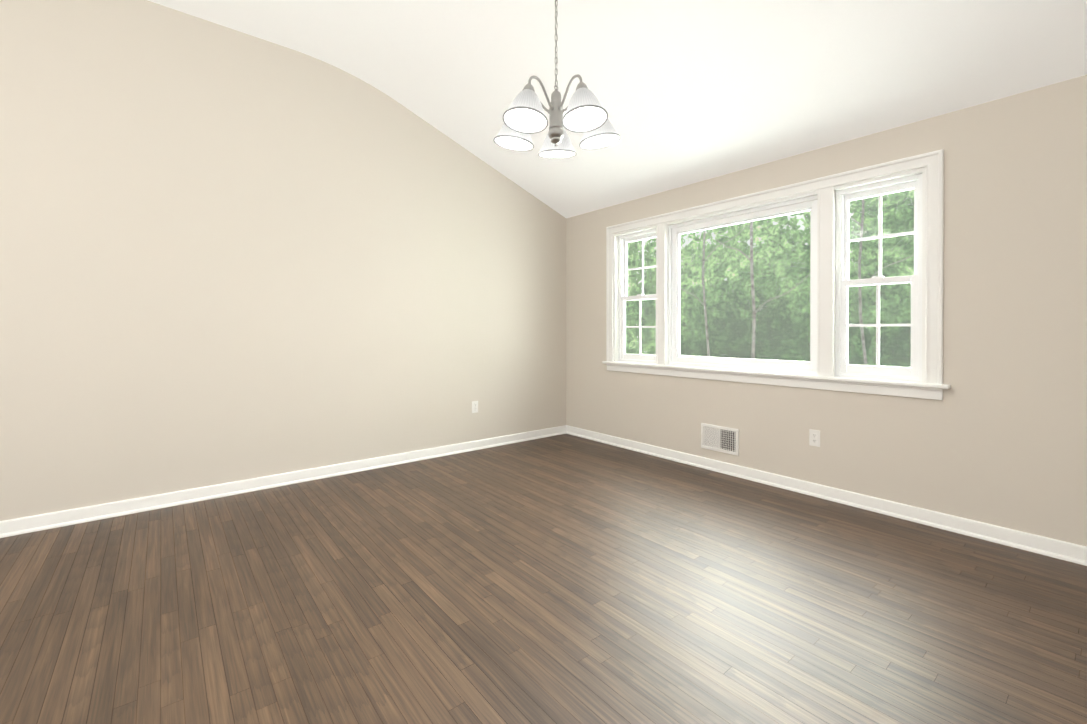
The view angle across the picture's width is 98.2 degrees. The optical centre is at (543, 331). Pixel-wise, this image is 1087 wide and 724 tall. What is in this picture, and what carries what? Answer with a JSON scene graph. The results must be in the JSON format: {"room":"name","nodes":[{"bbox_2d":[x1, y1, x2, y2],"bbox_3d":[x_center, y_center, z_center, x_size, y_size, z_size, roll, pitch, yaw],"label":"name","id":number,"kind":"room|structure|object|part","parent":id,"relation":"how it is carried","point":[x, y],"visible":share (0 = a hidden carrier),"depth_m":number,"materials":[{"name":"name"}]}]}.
{"room":"empty living room","nodes":[
{"label":"empty living room","id":0,"kind":"room"},
{"bbox_2d":[0,0,565,520],"bbox_3d":[-2.304,-0.594,3.385,6.796,3.500,0.160,0,0,-39],"label":"wall","id":1,"kind":"structure","parent":0,"point":[228,254],"depth_m":3.35,"materials":[{"name":"paint"}]},
{"bbox_2d":[0,425,565,537],"bbox_3d":[-2.245,1.112,3.317,6.476,0.088,0.027,0,0,-39],"label":"baseboard","id":2,"kind":"structure","parent":1,"relation":"attached to","point":[28,524],"depth_m":3.36,"materials":[{"name":"white paint"}]},
{"bbox_2d":[472,401,477,412],"bbox_3d":[-0.670,0.734,4.609,0.070,0.115,0.005,0,0,-39],"label":"outlet","id":3,"kind":"object","parent":1,"relation":"attached to","point":[473,406],"visible":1,"depth_m":4.60,"materials":[{"name":"white plastic"}]},
{"bbox_2d":[0,434,1086,723],"bbox_3d":[-0.552,1.223,1.232,6.796,0.120,5.720,0,0,-39],"label":"floor","id":4,"kind":"structure","parent":0,"point":[564,578],"depth_m":1.98,"materials":[{"name":"brown wood"}]},
{"bbox_2d":[148,0,1086,217],"bbox_3d":[-0.552,-1.808,1.222,6.796,1.178,5.720,0,0,-39],"label":"ceiling","id":5,"kind":"structure","parent":0,"point":[687,92],"depth_m":3.05,"materials":[{"name":"white paint"}]},
{"bbox_2d":[493,0,619,158],"bbox_3d":[0.069,-1.492,2.416,0.671,1.068,0.664,0,0,-39],"label":"chandelier","id":6,"kind":"object","parent":5,"relation":"hanging from","point":[525,117],"visible":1,"depth_m":2.35,"materials":[{"name":"white glass"}]},
{"bbox_3d":[-0.149,-1.077,2.517,0.219,0.148,0.219,10,4,21],"label":"lamp shade","id":7,"kind":"part","parent":6,"relation":"part of","materials":[{"name":"white glass"}]},
{"bbox_3d":[-0.079,-1.076,2.256,0.219,0.148,0.219,0,-9,39],"label":"lamp shade","id":8,"kind":"part","parent":6,"relation":"part of","materials":[{"name":"white glass"}]},
{"bbox_3d":[-0.078,-1.094,2.258,0.060,0.095,0.060,0,-9,39],"label":"bulb","id":9,"kind":"part","parent":6,"relation":"part of","materials":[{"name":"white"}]},
{"bbox_3d":[0.066,-1.636,2.433,0.125,0.780,0.130,0,0,-39],"label":"chain","id":10,"kind":"part","parent":6,"relation":"part of","materials":[{"name":"silver metal"}]},
{"bbox_3d":[0.078,-1.078,2.664,0.219,0.148,0.219,0,9,3],"label":"lamp shade","id":11,"kind":"part","parent":6,"relation":"part of","materials":[{"name":"white glass"}]},
{"bbox_3d":[0.189,-1.094,2.244,0.060,0.095,0.060,0,-9,-33],"label":"bulb","id":12,"kind":"part","parent":6,"relation":"part of","materials":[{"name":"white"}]},
{"bbox_3d":[0.190,-1.076,2.241,0.219,0.148,0.219,0,-9,-33],"label":"lamp shade","id":13,"kind":"part","parent":6,"relation":"part of","materials":[{"name":"white glass"}]},
{"bbox_3d":[0.288,-1.077,2.493,0.219,0.148,0.219,-9,3,-15],"label":"lamp shade","id":14,"kind":"part","parent":6,"relation":"part of","materials":[{"name":"white glass"}]},
{"bbox_2d":[566,75,1086,546],"bbox_3d":[2.024,-0.094,3.319,0.160,2.500,5.720,0,0,-39],"label":"wall","id":15,"kind":"structure","parent":0,"point":[997,435],"depth_m":2.71,"materials":[{"name":"paint"}]},
{"bbox_2d":[701,423,738,455],"bbox_3d":[1.450,0.883,3.889,0.017,0.213,0.335,0,0,-39],"label":"air vent","id":16,"kind":"object","parent":15,"relation":"in","point":[718,438],"visible":1,"depth_m":3.88,"materials":[{"name":"white metal"}]},
{"bbox_2d":[602,149,950,399],"bbox_3d":[1.566,-0.338,3.867,0.240,1.475,2.760,0,0,-39],"label":"window","id":17,"kind":"structure","parent":15,"relation":"in","point":[825,201],"depth_m":3.28,"materials":[{"name":"white paint"}]},
{"bbox_3d":[1.580,-0.343,3.878,0.044,1.138,2.374,0,0,-39],"label":"glass","id":18,"kind":"part","parent":17,"relation":"part of","materials":[{"name":"clear glass"}]},
{"bbox_2d":[809,429,819,446],"bbox_3d":[1.914,0.749,3.324,0.008,0.115,0.070,0,0,-39],"label":"outlet","id":19,"kind":"object","parent":15,"relation":"attached to","point":[817,432],"depth_m":3.32,"materials":[{"name":"white plastic"}]},
{"bbox_2d":[566,425,1086,565],"bbox_3d":[1.952,1.112,3.264,0.027,0.088,5.400,0,0,-39],"label":"baseboard","id":20,"kind":"structure","parent":15,"relation":"attached to","point":[1059,549],"depth_m":3.03,"materials":[{"name":"white paint"}]},
{"label":"outside","id":21,"kind":"structure","parent":0,"visible":0},
{"bbox_2d":[680,222,749,356],"bbox_3d":[4.513,-1.474,13.149,0.209,13.205,2.631,0,0,-39],"label":"trunk","id":22,"kind":"object","parent":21,"point":[705,312],"depth_m":13.09,"materials":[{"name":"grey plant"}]},
{"bbox_2d":[708,221,809,358],"bbox_3d":[5.122,-1.470,11.443,0.217,13.202,2.644,0,0,-39],"label":"trunk","id":23,"kind":"object","parent":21,"point":[752,291],"depth_m":11.42,"materials":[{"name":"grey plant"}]},
{"bbox_2d":[626,189,913,366],"bbox_3d":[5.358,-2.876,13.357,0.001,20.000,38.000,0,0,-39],"label":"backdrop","id":24,"kind":"structure","parent":21,"point":[695,287],"depth_m":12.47,"materials":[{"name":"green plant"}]},
{"bbox_2d":[850,199,912,364],"bbox_3d":[6.772,-1.464,10.062,0.190,13.204,2.700,0,0,-39],"label":"trunk","id":25,"kind":"object","parent":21,"point":[860,303],"depth_m":10.01,"materials":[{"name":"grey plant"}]}
]}

